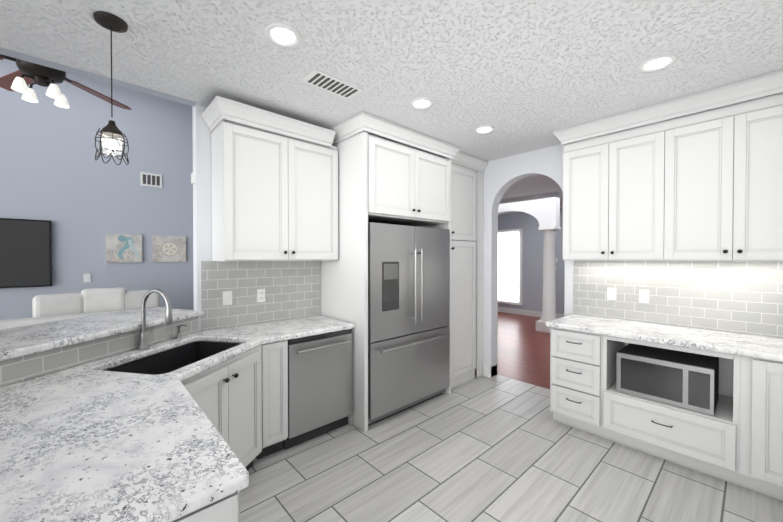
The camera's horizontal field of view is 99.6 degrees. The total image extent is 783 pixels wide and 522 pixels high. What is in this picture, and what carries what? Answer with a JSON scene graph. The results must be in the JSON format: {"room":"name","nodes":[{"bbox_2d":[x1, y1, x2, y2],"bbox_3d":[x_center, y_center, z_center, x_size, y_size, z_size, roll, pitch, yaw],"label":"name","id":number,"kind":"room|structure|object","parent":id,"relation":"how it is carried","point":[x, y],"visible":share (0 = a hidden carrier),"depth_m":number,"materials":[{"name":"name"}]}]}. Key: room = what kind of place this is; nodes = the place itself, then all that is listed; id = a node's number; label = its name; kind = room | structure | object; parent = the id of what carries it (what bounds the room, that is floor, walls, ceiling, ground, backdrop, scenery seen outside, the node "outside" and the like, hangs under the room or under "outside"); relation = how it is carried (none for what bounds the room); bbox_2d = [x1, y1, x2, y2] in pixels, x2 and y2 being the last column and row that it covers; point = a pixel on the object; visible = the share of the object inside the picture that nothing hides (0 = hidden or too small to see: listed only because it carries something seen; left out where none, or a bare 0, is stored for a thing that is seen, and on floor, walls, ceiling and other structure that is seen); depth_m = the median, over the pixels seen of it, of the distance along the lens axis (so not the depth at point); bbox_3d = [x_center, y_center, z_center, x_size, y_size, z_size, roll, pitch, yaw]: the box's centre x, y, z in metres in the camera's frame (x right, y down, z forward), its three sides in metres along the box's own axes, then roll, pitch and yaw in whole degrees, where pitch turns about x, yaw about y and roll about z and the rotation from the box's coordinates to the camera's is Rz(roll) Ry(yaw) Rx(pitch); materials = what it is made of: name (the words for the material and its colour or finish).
{"room":"kitchen","nodes":[
{"label":"kitchen","id":0,"kind":"room"},
{"bbox_2d":[0,58,193,319],"bbox_3d":[-4.128,-0.675,4.582,8.200,4.250,0.120,-1,1,-42],"label":"wall","id":1,"kind":"structure","parent":0,"point":[68,185],"depth_m":4.54,"materials":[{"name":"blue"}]},
{"bbox_2d":[0,218,51,287],"bbox_3d":[-4.863,-0.092,3.798,1.350,0.840,0.053,-1,1,-42],"label":"television","id":2,"kind":"object","parent":1,"relation":"attached to","point":[25,252],"depth_m":4.08,"materials":[{"name":"black"}]},
{"bbox_2d":[83,274,90,281],"bbox_3d":[-4.136,0.231,4.496,0.072,0.116,0.009,-1,1,-42],"label":"light switch","id":3,"kind":"object","parent":1,"relation":"attached to","point":[86,277],"visible":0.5,"depth_m":4.49,"materials":[{"name":"white plastic"}]},
{"bbox_2d":[106,234,141,261],"bbox_3d":[-3.833,-0.182,4.754,0.400,0.400,0.030,-1,1,-42],"label":"painting","id":4,"kind":"object","parent":1,"relation":"attached to","point":[123,247],"depth_m":4.73,"materials":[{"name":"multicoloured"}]},
{"bbox_2d":[140,172,161,187],"bbox_3d":[-3.603,-1.214,4.965,0.260,0.200,0.014,-1,1,-42],"label":"air vent","id":5,"kind":"object","parent":1,"relation":"in","point":[150,179],"visible":1,"depth_m":4.96,"materials":[{"name":"white metal"}]},
{"bbox_2d":[153,235,185,261],"bbox_3d":[-3.431,-0.186,5.121,0.430,0.400,0.030,-1,1,-42],"label":"painting","id":6,"kind":"object","parent":1,"relation":"attached to","point":[165,248],"depth_m":5.11,"materials":[{"name":"white"}]},
{"bbox_2d":[0,332,195,387],"bbox_3d":[-1.687,0.960,2.064,0.974,1.033,0.808,-1,1,-42],"label":"wall","id":7,"kind":"structure","parent":0,"point":[103,358],"depth_m":1.71,"materials":[{"name":"white"}]},
{"bbox_2d":[0,317,197,386],"bbox_3d":[-1.641,0.503,2.035,0.950,0.116,0.714,-1,1,-42],"label":"backsplash","id":8,"kind":"structure","parent":7,"relation":"attached to","point":[19,369],"depth_m":1.65,"materials":[{"name":"grey tile"}]},
{"bbox_2d":[0,308,203,360],"bbox_3d":[-1.493,0.428,1.425,1.647,0.040,2.887,-1,1,-42],"label":"countertop","id":9,"kind":"structure","parent":7,"relation":"on","point":[16,342],"depth_m":1.95,"materials":[{"name":"stone"}]},
{"bbox_2d":[0,47,196,105],"bbox_3d":[-1.175,-2.008,2.966,5.400,1.550,0.169,-1,1,-42],"label":"wall","id":10,"kind":"structure","parent":0,"point":[39,61],"depth_m":2.19,"materials":[{"name":"grey paint"}]},
{"bbox_2d":[192,119,193,295],"bbox_3d":[-0.687,0.111,3.552,2.520,2.700,0.003,-1,1,-42],"label":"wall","id":11,"kind":"structure","parent":0,"point":[192,136],"depth_m":2.70,"materials":[{"name":"paint"}]},
{"bbox_2d":[192,105,320,342],"bbox_3d":[-0.442,0.109,3.691,3.070,2.700,0.120,-1,1,-42],"label":"wall","id":12,"kind":"structure","parent":0,"point":[202,230],"depth_m":2.64,"materials":[{"name":"white paint"}]},
{"bbox_2d":[191,173,194,183],"bbox_3d":[-1.583,-0.660,2.641,0.019,0.080,0.050,-1,1,-42],"label":"door chime","id":13,"kind":"object","parent":12,"relation":"attached to","point":[192,178],"visible":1,"depth_m":2.62,"materials":[{"name":"white plastic"}]},
{"bbox_2d":[201,261,319,330],"bbox_3d":[-1.117,0.274,2.989,1.065,0.554,0.007,-1,1,-42],"label":"backsplash","id":14,"kind":"structure","parent":12,"relation":"attached to","point":[292,289],"depth_m":2.92,"materials":[{"name":"grey tile"}]},
{"bbox_2d":[223,291,231,305],"bbox_3d":[-1.363,0.309,2.752,0.072,0.116,0.009,-1,1,-42],"label":"outlet","id":15,"kind":"object","parent":14,"relation":"attached to","point":[227,297],"depth_m":2.75,"materials":[{"name":"white plastic"}]},
{"bbox_2d":[257,289,264,301],"bbox_3d":[-1.157,0.307,2.941,0.072,0.116,0.008,-1,1,-42],"label":"outlet","id":16,"kind":"object","parent":14,"relation":"attached to","point":[260,292],"depth_m":2.94,"materials":[{"name":"white plastic"}]},
{"bbox_2d":[202,96,337,260],"bbox_3d":[-0.976,-0.583,2.831,1.053,1.163,0.413,-1,1,-42],"label":"upper cabinet","id":17,"kind":"object","parent":12,"relation":"attached to","point":[274,186],"visible":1,"depth_m":2.65,"materials":[{"name":"white wood"}]},
{"bbox_2d":[0,0,782,160],"bbox_3d":[0.147,-1.278,1.526,5.400,0.120,4.090,-1,1,-42],"label":"ceiling","id":18,"kind":"structure","parent":0,"point":[522,76],"depth_m":1.95,"materials":[{"name":"white paint"}]},
{"bbox_2d":[93,11,128,164],"bbox_3d":[-1.423,-0.862,1.684,0.136,0.714,0.136,-1,1,-42],"label":"pendant light","id":19,"kind":"object","parent":18,"relation":"hanging from","point":[110,22],"visible":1,"depth_m":1.67,"materials":[{"name":"brown metal"}]},
{"bbox_2d":[264,23,300,47],"bbox_3d":[-0.585,-1.214,1.787,0.188,0.011,0.188,0,1,39],"label":"recessed light","id":20,"kind":"object","parent":18,"relation":"in","point":[282,35],"depth_m":1.78,"materials":[{"name":"white"}]},
{"bbox_2d":[302,68,362,98],"bbox_3d":[-0.403,-1.219,2.296,0.380,0.013,0.180,-1,1,-42],"label":"ceiling vent","id":21,"kind":"object","parent":18,"relation":"in","point":[315,77],"visible":0.96,"depth_m":2.27,"materials":[{"name":"white metal"}]},
{"bbox_2d":[409,97,433,109],"bbox_3d":[0.233,-1.223,2.576,0.188,0.011,0.188,0,1,39],"label":"recessed light","id":22,"kind":"object","parent":18,"relation":"in","point":[422,103],"depth_m":2.57,"materials":[{"name":"white"}]},
{"bbox_2d":[474,125,494,133],"bbox_3d":[0.874,-1.228,3.105,0.188,0.011,0.188,0,1,39],"label":"recessed light","id":23,"kind":"object","parent":18,"relation":"in","point":[488,129],"depth_m":3.10,"materials":[{"name":"white"}]},
{"bbox_2d":[638,54,676,72],"bbox_3d":[1.640,-1.217,2.044,0.188,0.011,0.188,0,1,3],"label":"recessed light","id":24,"kind":"object","parent":18,"relation":"in","point":[660,62],"depth_m":2.04,"materials":[{"name":"white"}]},
{"bbox_2d":[240,312,782,521],"bbox_3d":[0.092,1.484,3.692,13.200,0.050,7.320,-1,1,-42],"label":"floor","id":25,"kind":"structure","parent":0,"point":[495,448],"depth_m":2.31,"materials":[{"name":"tile"}]},
{"bbox_2d":[172,345,261,521],"bbox_3d":[-1.013,1.040,2.004,0.616,0.874,0.456,-1,1,-42],"label":"base cabinet","id":26,"kind":"object","parent":25,"relation":"on","point":[226,396],"visible":0.42,"depth_m":1.81,"materials":[{"name":"white wood"}]},
{"bbox_2d":[0,315,353,521],"bbox_3d":[-0.798,0.583,1.900,2.069,0.040,2.048,-1,1,-42],"label":"countertop","id":27,"kind":"structure","parent":26,"relation":"on","point":[93,441],"depth_m":1.04,"materials":[{"name":"stone"}]},
{"bbox_2d":[137,288,172,349],"bbox_3d":[-1.504,0.367,2.101,0.164,0.387,0.224,-1,1,-42],"label":"faucet","id":28,"kind":"object","parent":27,"relation":"on","point":[144,335],"visible":1,"depth_m":2.10,"materials":[{"name":"silver metal"}]},
{"bbox_2d":[105,341,240,374],"bbox_3d":[-1.295,0.724,2.058,0.484,0.242,0.764,0,1,12],"label":"sink","id":29,"kind":"object","parent":27,"relation":"in","point":[168,361],"visible":0.1,"depth_m":2.27,"materials":[{"name":"black"}]},
{"bbox_2d":[175,324,187,338],"bbox_3d":[-1.508,0.504,2.373,0.068,0.106,0.082,-1,1,-42],"label":"soap dispenser","id":30,"kind":"object","parent":27,"relation":"on","point":[178,336],"visible":0.98,"depth_m":2.37,"materials":[{"name":"silver metal"}]},
{"bbox_2d":[241,333,352,458],"bbox_3d":[-0.824,1.031,2.865,0.808,0.874,0.570,-1,1,-42],"label":"base cabinet","id":31,"kind":"object","parent":25,"relation":"on","point":[274,395],"visible":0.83,"depth_m":2.46,"materials":[{"name":"white wood"}]},
{"bbox_2d":[283,329,351,449],"bbox_3d":[-0.735,1.032,2.906,0.595,0.872,0.628,-1,1,-42],"label":"dishwasher","id":32,"kind":"object","parent":25,"relation":"on","point":[319,384],"visible":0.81,"depth_m":2.69,"materials":[{"name":"metal"}]},
{"bbox_2d":[320,111,487,432],"bbox_3d":[0.249,0.110,3.699,2.032,2.699,0.791,-1,1,-42],"label":"cabinet","id":33,"kind":"object","parent":25,"relation":"on","point":[382,180],"visible":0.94,"depth_m":3.16,"materials":[{"name":"white wood"}]},
{"bbox_2d":[368,222,449,425],"bbox_3d":[0.013,0.562,3.443,1.100,1.800,0.767,-1,1,-42],"label":"refrigerator","id":34,"kind":"object","parent":25,"relation":"on","point":[408,317],"visible":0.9,"depth_m":3.13,"materials":[{"name":"metal"}]},
{"bbox_2d":[536,226,560,332],"bbox_3d":[3.213,0.367,6.739,0.380,2.120,0.380,-1,1,-42],"label":"column","id":35,"kind":"structure","parent":25,"relation":"on","point":[549,286],"depth_m":6.64,"materials":[{"name":"white"}]},
{"bbox_2d":[550,327,629,438],"bbox_3d":[1.803,1.029,3.030,0.640,0.874,0.440,-1,1,-42],"label":"base cabinet","id":36,"kind":"object","parent":25,"relation":"on","point":[582,364],"depth_m":2.80,"materials":[{"name":"white wood"}]},
{"bbox_2d":[606,383,741,486],"bbox_3d":[2.172,1.255,2.628,0.640,0.430,0.827,-1,1,-42],"label":"base cabinet","id":37,"kind":"object","parent":25,"relation":"on","point":[737,438],"depth_m":2.35,"materials":[{"name":"white wood"}]},
{"bbox_2d":[616,343,718,415],"bbox_3d":[2.135,0.884,2.573,0.424,0.310,0.560,-1,1,-42],"label":"microwave","id":38,"kind":"object","parent":37,"relation":"in","point":[686,380],"visible":1,"depth_m":2.43,"materials":[{"name":"metal"}]},
{"bbox_2d":[730,354,782,500],"bbox_3d":[2.545,1.038,2.219,0.640,0.874,0.337,-1,1,-42],"label":"base cabinet","id":39,"kind":"object","parent":25,"relation":"on","point":[756,384],"depth_m":2.05,"materials":[{"name":"white wood"}]},
{"bbox_3d":[1.420,1.055,0.579,4.373,0.874,0.678,-1,1,-42],"label":"base cabinet","id":40,"kind":"object","parent":25,"relation":"on","visible":0},
{"bbox_2d":[545,314,782,361],"bbox_3d":[2.347,0.578,2.415,0.660,0.040,2.145,-1,1,-42],"label":"countertop","id":41,"kind":"structure","parent":40,"relation":"on","point":[762,347],"depth_m":2.42,"materials":[{"name":"stone"}]},
{"bbox_2d":[498,192,559,226],"bbox_3d":[2.151,-1.045,7.886,0.200,0.680,3.468,-1,1,-42],"label":"wall","id":42,"kind":"structure","parent":0,"point":[543,209],"depth_m":6.78,"materials":[{"name":"white paint"}]},
{"bbox_2d":[498,208,564,313],"bbox_3d":[4.418,0.018,7.630,0.120,2.800,7.320,-1,1,-42],"label":"wall","id":43,"kind":"structure","parent":0,"point":[533,239],"depth_m":8.41,"materials":[{"name":"grey"}]},
{"bbox_2d":[498,229,522,304],"bbox_3d":[3.127,0.154,8.903,0.070,2.000,0.800,-1,1,-42],"label":"window","id":44,"kind":"structure","parent":43,"relation":"in","point":[510,266],"depth_m":8.81,"materials":[{"name":"white glass"}]},
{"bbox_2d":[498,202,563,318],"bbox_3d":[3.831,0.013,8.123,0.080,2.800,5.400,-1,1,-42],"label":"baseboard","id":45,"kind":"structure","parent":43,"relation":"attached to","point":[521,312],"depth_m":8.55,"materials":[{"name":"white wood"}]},
{"bbox_2d":[501,175,562,202],"bbox_3d":[3.008,-1.429,6.326,5.300,0.120,7.320,-1,1,-42],"label":"ceiling","id":46,"kind":"structure","parent":0,"point":[533,185],"depth_m":6.15,"materials":[{"name":"white paint"}]},
{"bbox_2d":[483,92,782,376],"bbox_3d":[2.085,0.113,3.312,0.150,2.700,4.090,-1,1,-42],"label":"wall","id":47,"kind":"structure","parent":0,"point":[502,176],"depth_m":4.10,"materials":[{"name":"white paint"}]},
{"bbox_2d":[483,365,496,377],"bbox_3d":[1.261,1.389,4.218,0.162,0.130,0.100,-1,1,-42],"label":"baseboard","id":48,"kind":"structure","parent":47,"relation":"attached to","point":[488,371],"depth_m":4.17,"materials":[{"name":"white wood"}]},
{"bbox_2d":[553,69,782,261],"bbox_3d":[2.352,-0.613,2.424,0.636,1.229,2.181,-1,1,-42],"label":"upper cabinet","id":49,"kind":"object","parent":47,"relation":"attached to","point":[705,185],"visible":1,"depth_m":2.29,"materials":[{"name":"white wood"}]},
{"bbox_2d":[573,261,782,337],"bbox_3d":[2.600,0.277,2.632,0.007,0.554,2.131,-1,1,-42],"label":"backsplash","id":50,"kind":"structure","parent":47,"relation":"attached to","point":[738,297],"depth_m":2.76,"materials":[{"name":"grey tile"}]},
{"bbox_2d":[607,288,615,299],"bbox_3d":[2.104,0.315,3.162,0.009,0.116,0.072,-1,1,-42],"label":"outlet","id":51,"kind":"object","parent":50,"relation":"attached to","point":[611,292],"depth_m":3.16,"materials":[{"name":"white plastic"}]},
{"bbox_2d":[639,289,648,302],"bbox_3d":[2.273,0.317,2.977,0.009,0.116,0.072,-1,1,-42],"label":"outlet","id":52,"kind":"object","parent":50,"relation":"attached to","point":[643,295],"depth_m":2.97,"materials":[{"name":"white plastic"}]},
{"bbox_3d":[-3.244,1.487,3.414,7.900,0.050,3.230,-1,1,-42],"label":"floor","id":53,"kind":"structure","parent":0,"visible":0},
{"bbox_2d":[0,287,165,329],"bbox_3d":[-3.661,0.885,3.590,2.030,1.150,0.900,-1,1,-42],"label":"sofa","id":54,"kind":"object","parent":53,"relation":"on","point":[64,306],"visible":0.23,"depth_m":3.60,"materials":[{"name":"fabric"}]},
{"bbox_3d":[-2.321,-2.856,4.212,5.400,0.120,3.230,-1,1,-42],"label":"ceiling","id":55,"kind":"structure","parent":0,"visible":0},
{"bbox_2d":[0,54,131,109],"bbox_3d":[-3.063,-2.096,2.823,1.543,1.369,1.583,-1,1,-42],"label":"ceiling fan","id":56,"kind":"object","parent":55,"relation":"hanging from","point":[24,76],"visible":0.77,"depth_m":2.88,"materials":[{"name":"brown metal"}]}
]}

